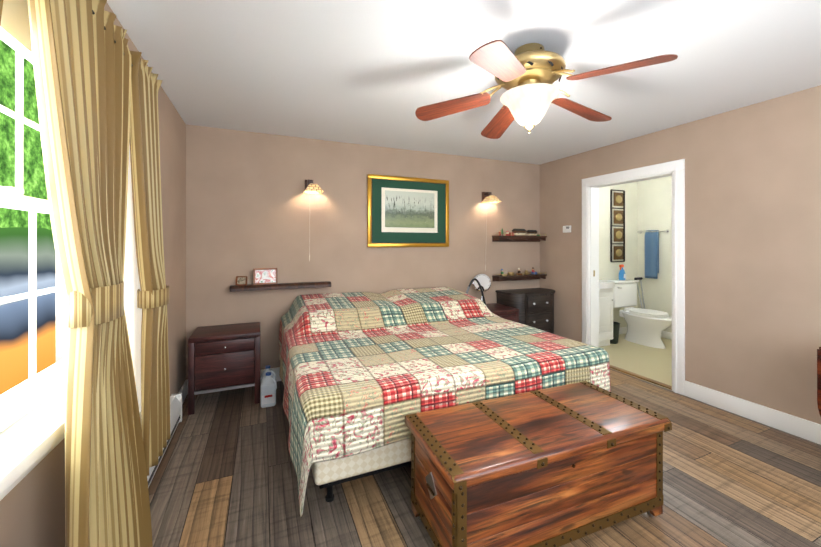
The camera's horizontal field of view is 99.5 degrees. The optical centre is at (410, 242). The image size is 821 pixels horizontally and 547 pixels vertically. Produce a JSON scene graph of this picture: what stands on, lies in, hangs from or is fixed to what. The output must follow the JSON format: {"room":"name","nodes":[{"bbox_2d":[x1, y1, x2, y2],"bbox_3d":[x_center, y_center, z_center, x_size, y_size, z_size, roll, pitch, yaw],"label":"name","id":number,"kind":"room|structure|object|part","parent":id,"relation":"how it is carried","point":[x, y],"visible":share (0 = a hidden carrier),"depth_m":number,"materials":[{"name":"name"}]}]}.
{"room":"bedroom","nodes":[
{"label":"bedroom","id":0,"kind":"room"},
{"bbox_2d":[0,2,185,546],"bbox_3d":[-1.106,0.146,0.699,0.210,2.440,5.220,0,0,-23],"label":"wall","id":1,"kind":"structure","parent":0,"point":[32,507],"depth_m":2.39,"materials":[{"name":"beige paint"}]},
{"bbox_2d":[0,386,64,500],"bbox_3d":[-1.024,0.620,0.684,0.190,0.102,2.190,0,0,-23],"label":"window sill","id":2,"kind":"structure","parent":1,"relation":"attached to","point":[31,439],"depth_m":1.02,"materials":[{"name":"white"}]},
{"bbox_2d":[0,0,66,432],"bbox_3d":[-1.069,-0.113,0.666,0.172,1.398,2.054,0,0,-23],"label":"window frames","id":3,"kind":"structure","parent":1,"relation":"in","point":[22,399],"depth_m":1.21,"materials":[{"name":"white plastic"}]},
{"bbox_2d":[0,0,169,546],"bbox_3d":[-0.978,0.241,0.929,0.198,2.211,2.244,0,0,-23],"label":"curtains","id":4,"kind":"object","parent":1,"relation":"attached to","point":[97,83],"visible":1,"depth_m":1.17,"materials":[{"name":"beige fabric"}]},
{"bbox_3d":[-0.794,0.241,0.531,0.151,2.211,0.602,0,0,-23],"label":"panel","id":5,"kind":"part","parent":4,"relation":"part of","materials":[{"name":"beige fabric"}]},
{"bbox_3d":[-1.323,0.127,1.764,0.138,1.981,0.438,0,0,-23],"label":"panel","id":6,"kind":"part","parent":4,"relation":"part of","materials":[{"name":"beige fabric"}]},
{"bbox_2d":[147,393,181,487],"bbox_3d":[-1.240,1.260,1.369,0.070,0.215,2.820,0,0,-23],"label":"baseboard heater","id":7,"kind":"object","parent":1,"relation":"attached to","point":[175,409],"visible":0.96,"depth_m":2.47,"materials":[{"name":"white metal"}]},
{"bbox_2d":[178,379,187,403],"bbox_3d":[-1.917,1.301,2.890,0.016,0.135,0.490,0,0,-23],"label":"baseboard","id":8,"kind":"structure","parent":1,"relation":"attached to","point":[184,389],"depth_m":3.01,"materials":[{"name":"white"}]},
{"bbox_2d":[186,124,539,378],"bbox_3d":[-0.215,0.150,3.980,4.500,2.440,0.120,0,0,-23],"label":"wall","id":9,"kind":"structure","parent":0,"point":[250,206],"depth_m":3.59,"materials":[{"name":"beige paint"}]},
{"bbox_2d":[260,367,280,380],"bbox_3d":[-0.128,1.302,3.941,4.130,0.135,0.016,0,0,-23],"label":"baseboard","id":10,"kind":"structure","parent":9,"relation":"attached to","point":[276,370],"depth_m":3.43,"materials":[{"name":"white"}]},
{"bbox_2d":[230,281,330,291],"bbox_3d":[-1.254,0.426,3.415,0.925,0.048,0.105,0,0,-23],"label":"floating shelf","id":11,"kind":"object","parent":9,"relation":"attached to","point":[250,287],"visible":1,"depth_m":3.36,"materials":[{"name":"brown wood"}]},
{"bbox_2d":[236,276,247,284],"bbox_3d":[-1.588,0.360,3.286,0.105,0.089,0.058,0,0,5],"label":"photo frame","id":12,"kind":"object","parent":11,"relation":"on","point":[241,280],"visible":0.96,"depth_m":3.27,"materials":[{"name":"brown wood"}]},
{"bbox_2d":[253,268,276,284],"bbox_3d":[-1.407,0.324,3.372,0.215,0.156,0.070,0,0,-23],"label":"photo frame","id":13,"kind":"object","parent":11,"relation":"on","point":[261,276],"visible":0.98,"depth_m":3.35,"materials":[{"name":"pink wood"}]},
{"bbox_2d":[303,179,323,260],"bbox_3d":[-0.977,-0.227,3.486,0.184,0.832,0.192,0,0,-23],"label":"sconce","id":14,"kind":"object","parent":9,"relation":"attached to","point":[311,187],"visible":1,"depth_m":3.45,"materials":[{"name":"brown glass"}]},
{"bbox_2d":[367,174,448,246],"bbox_3d":[-0.005,-0.350,3.985,1.010,0.800,0.035,0,0,-23],"label":"picture frame","id":15,"kind":"object","parent":9,"relation":"attached to","point":[407,212],"visible":1,"depth_m":3.96,"materials":[{"name":"gold metal"}]},
{"bbox_2d":[481,192,500,270],"bbox_3d":[1.001,-0.146,4.328,0.184,0.992,0.192,0,0,-23],"label":"sconce","id":16,"kind":"object","parent":9,"relation":"attached to","point":[489,197],"visible":0.98,"depth_m":4.30,"materials":[{"name":"brown glass"}]},
{"bbox_2d":[492,233,546,241],"bbox_3d":[1.431,-0.068,4.539,0.788,0.107,0.140,0,0,-23],"label":"shelf","id":17,"kind":"object","parent":9,"relation":"attached to","point":[511,238],"visible":0.98,"depth_m":4.51,"materials":[{"name":"brown wood"}]},
{"bbox_2d":[499,229,527,235],"bbox_3d":[1.317,-0.138,4.496,0.392,0.094,0.094,0,0,-23],"label":"figurine","id":18,"kind":"object","parent":17,"relation":"on","point":[521,232],"depth_m":4.49,"materials":[{"name":"beige"}]},
{"bbox_2d":[528,230,540,235],"bbox_3d":[1.647,-0.130,4.642,0.194,0.079,0.089,0,0,-23],"label":"figurine","id":19,"kind":"object","parent":17,"relation":"on","point":[530,232],"depth_m":4.60,"materials":[{"name":"beige"}]},
{"bbox_2d":[492,272,546,281],"bbox_3d":[1.431,0.442,4.539,0.788,0.107,0.140,0,0,-23],"label":"shelf","id":20,"kind":"object","parent":9,"relation":"attached to","point":[498,277],"visible":0.92,"depth_m":4.47,"materials":[{"name":"brown wood"}]},
{"bbox_2d":[500,267,541,275],"bbox_3d":[1.452,0.374,4.546,0.669,0.090,0.097,0,0,-23],"label":"figurines","id":21,"kind":"object","parent":20,"relation":"on","point":[519,272],"visible":0.9,"depth_m":4.52,"materials":[{"name":"brown wood"}]},
{"bbox_2d":[107,0,820,164],"bbox_3d":[1.691,-1.122,1.890,6.370,0.100,5.520,0,0,-23],"label":"ceiling","id":22,"kind":"structure","parent":0,"point":[372,72],"depth_m":2.07,"materials":[{"name":"white paint"}]},
{"bbox_2d":[415,40,677,138],"bbox_3d":[0.700,-0.842,1.966,1.239,0.461,1.268,0,0,-23],"label":"ceiling fan","id":23,"kind":"object","parent":22,"relation":"hanging from","point":[527,75],"visible":1,"depth_m":1.86,"materials":[{"name":"brown wood"}]},
{"bbox_2d":[148,334,820,546],"bbox_3d":[1.668,1.418,1.878,6.320,0.100,5.520,0,0,-23],"label":"floor","id":24,"kind":"structure","parent":0,"point":[225,475],"depth_m":1.93,"materials":[{"name":"brown wood"}]},
{"bbox_2d":[188,322,259,414],"bbox_3d":[-1.603,1.066,3.047,0.525,0.605,0.468,0,0,-23],"label":"nightstand","id":25,"kind":"object","parent":24,"relation":"on","point":[223,357],"visible":1,"depth_m":2.87,"materials":[{"name":"brown wood"}]},
{"bbox_2d":[260,365,275,396],"bbox_3d":[-1.266,1.232,3.092,0.127,0.271,0.127,0,0,-23],"label":"water jug","id":26,"kind":"object","parent":24,"relation":"on","point":[268,369],"visible":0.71,"depth_m":3.06,"materials":[{"name":"white plastic"}]},
{"bbox_2d":[261,372,276,407],"bbox_3d":[-1.194,1.232,2.928,0.127,0.271,0.127,0,0,-23],"label":"water jug","id":27,"kind":"object","parent":24,"relation":"on","point":[268,388],"visible":1,"depth_m":2.88,"materials":[{"name":"white plastic"}]},
{"bbox_2d":[279,287,610,516],"bbox_3d":[0.062,0.944,2.906,2.122,0.849,2.025,0,0,-23],"label":"bed","id":28,"kind":"object","parent":24,"relation":"on","point":[362,375],"visible":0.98,"depth_m":2.17,"materials":[{"name":"multicoloured fabric"}]},
{"bbox_2d":[486,303,518,322],"bbox_3d":[0.969,1.070,4.140,0.465,0.600,0.469,0,0,-23],"label":"nightstand","id":29,"kind":"object","parent":24,"relation":"on","point":[506,312],"visible":0.21,"depth_m":4.01,"materials":[{"name":"brown wood"}]},
{"bbox_2d":[466,278,485,304],"bbox_3d":[0.763,0.582,4.037,0.270,0.337,0.027,0,0,-18],"label":"hose","id":30,"kind":"object","parent":29,"relation":"on","point":[470,283],"visible":0.92,"depth_m":4.04,"materials":[{"name":"black plastic"}]},
{"bbox_2d":[472,274,490,301],"bbox_3d":[0.866,0.575,4.222,0.173,0.390,0.166,0,0,-23],"label":"vanity mirror","id":31,"kind":"object","parent":29,"relation":"on","point":[484,280],"visible":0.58,"depth_m":4.21,"materials":[{"name":"silver metal"}]},
{"bbox_2d":[496,288,554,333],"bbox_3d":[1.512,0.990,4.408,0.741,0.760,0.412,0,0,-23],"label":"dresser","id":32,"kind":"object","parent":24,"relation":"on","point":[535,306],"visible":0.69,"depth_m":4.25,"materials":[{"name":"brown wood"}]},
{"bbox_2d":[405,381,671,546],"bbox_3d":[0.628,1.113,1.730,1.226,0.509,0.577,0,0,-23],"label":"chest","id":33,"kind":"object","parent":24,"relation":"on","point":[558,466],"visible":1,"depth_m":1.55,"materials":[{"name":"brown wood"}]},
{"bbox_2d":[599,280,614,346],"bbox_3d":[2.388,0.906,4.645,0.552,0.930,0.448,0,0,-23],"label":"vanity cabinet","id":34,"kind":"object","parent":24,"relation":"on","point":[606,287],"visible":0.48,"depth_m":4.53,"materials":[{"name":"white wood"}]},
{"bbox_2d":[610,321,619,343],"bbox_3d":[2.761,1.236,4.788,0.224,0.270,0.224,0,0,-23],"label":"waste bin","id":35,"kind":"object","parent":24,"relation":"on","point":[616,327],"visible":0.42,"depth_m":4.70,"materials":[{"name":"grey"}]},
{"bbox_2d":[634,277,644,308],"bbox_3d":[3.480,0.948,5.178,0.151,0.849,0.206,0,0,-23],"label":"crutch","id":36,"kind":"object","parent":24,"relation":"on","point":[638,278],"visible":0.71,"depth_m":5.21,"materials":[{"name":"grey metal"}]},
{"bbox_2d":[607,279,671,348],"bbox_3d":[3.175,0.957,4.773,0.530,0.828,0.838,0,0,-23],"label":"toilet","id":37,"kind":"object","parent":24,"relation":"on","point":[646,327],"visible":0.77,"depth_m":4.72,"materials":[{"name":"white ceramic"}]},
{"bbox_2d":[619,264,625,279],"bbox_3d":[3.096,0.431,5.083,0.091,0.225,0.090,0,0,-23],"label":"spray bottle","id":38,"kind":"object","parent":37,"relation":"on","point":[622,275],"visible":1,"depth_m":5.06,"materials":[{"name":"blue plastic"}]},
{"bbox_2d":[817,347,820,416],"bbox_3d":[2.766,0.987,1.568,0.536,0.759,1.150,0,0,-23],"label":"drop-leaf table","id":39,"kind":"object","parent":24,"relation":"on","point":[819,378],"visible":1,"depth_m":2.02,"materials":[{"name":"brown wood"}]},
{"bbox_2d":[599,182,637,327],"bbox_3d":[2.740,0.151,5.106,1.820,2.440,0.120,0,0,-23],"label":"wall","id":40,"kind":"structure","parent":0,"point":[608,270],"depth_m":5.20,"materials":[{"name":"beige paint"}]},
{"bbox_2d":[610,189,624,261],"bbox_3d":[3.095,-0.249,5.166,0.296,1.074,0.041,0,0,-23],"label":"panels","id":41,"kind":"object","parent":40,"relation":"attached to","point":[619,218],"visible":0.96,"depth_m":5.15,"materials":[{"name":"black wood"}]},
{"bbox_2d":[619,327,626,334],"bbox_3d":[2.707,1.321,5.017,1.690,0.100,0.016,0,0,-23],"label":"baseboard","id":42,"kind":"structure","parent":40,"relation":"attached to","point":[623,330],"depth_m":5.22,"materials":[{"name":"white"}]},
{"bbox_2d":[638,176,671,332],"bbox_3d":[3.946,0.150,4.468,0.100,2.440,2.000,0,0,-23],"label":"wall","id":43,"kind":"structure","parent":0,"point":[654,204],"depth_m":5.08,"materials":[{"name":"beige paint"}]},
{"bbox_2d":[637,230,668,278],"bbox_3d":[3.564,0.168,5.131,0.084,0.712,0.428,0,0,-23],"label":"towel bar","id":44,"kind":"object","parent":43,"relation":"attached to","point":[651,243],"visible":1,"depth_m":5.10,"materials":[{"name":"blue fabric"}]},
{"bbox_2d":[644,230,658,278],"bbox_3d":[3.550,0.170,5.114,0.044,0.708,0.183,0,0,-23],"label":"towel","id":45,"kind":"object","parent":44,"relation":"hanging from","point":[651,239],"depth_m":5.10,"materials":[{"name":"blue fabric"}]},
{"bbox_2d":[661,331,671,339],"bbox_3d":[3.873,1.321,4.490,0.016,0.100,1.900,0,0,-23],"label":"baseboard","id":46,"kind":"structure","parent":43,"relation":"attached to","point":[668,335],"depth_m":4.97,"materials":[{"name":"white"}]},
{"bbox_2d":[540,85,820,423],"bbox_3d":[2.846,0.148,2.380,0.120,2.440,5.220,0,0,-23],"label":"wall","id":47,"kind":"structure","parent":0,"point":[753,253],"depth_m":2.76,"materials":[{"name":"beige paint"}]},
{"bbox_2d":[563,225,570,232],"bbox_3d":[1.943,-0.170,4.317,0.024,0.085,0.115,0,0,-23],"label":"thermostat","id":48,"kind":"object","parent":47,"relation":"attached to","point":[566,229],"visible":1,"depth_m":4.31,"materials":[{"name":"white plastic"}]},
{"bbox_2d":[582,159,684,394],"bbox_3d":[2.312,0.308,3.642,0.178,2.122,1.084,0,0,-23],"label":"door frame","id":49,"kind":"structure","parent":47,"relation":"attached to","point":[675,170],"depth_m":3.46,"materials":[{"name":"white wood"}]},
{"bbox_2d":[610,365,671,389],"bbox_3d":[2.295,1.363,3.634,0.070,0.012,0.900,0,0,-23],"label":"threshold","id":50,"kind":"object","parent":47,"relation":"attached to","point":[642,377],"depth_m":3.50,"materials":[{"name":"brown wood"}]},
{"bbox_2d":[684,381,820,444],"bbox_3d":[3.126,1.300,1.546,0.016,0.135,3.408,0,0,-23],"label":"baseboard","id":51,"kind":"structure","parent":47,"relation":"attached to","point":[793,425],"depth_m":2.65,"materials":[{"name":"white"}]},
{"label":"outside","id":52,"kind":"structure","parent":0,"visible":0},
{"bbox_2d":[0,39,55,394],"bbox_3d":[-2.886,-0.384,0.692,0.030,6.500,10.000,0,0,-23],"label":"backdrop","id":53,"kind":"structure","parent":52,"point":[14,280],"depth_m":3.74,"materials":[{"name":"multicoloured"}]}
]}

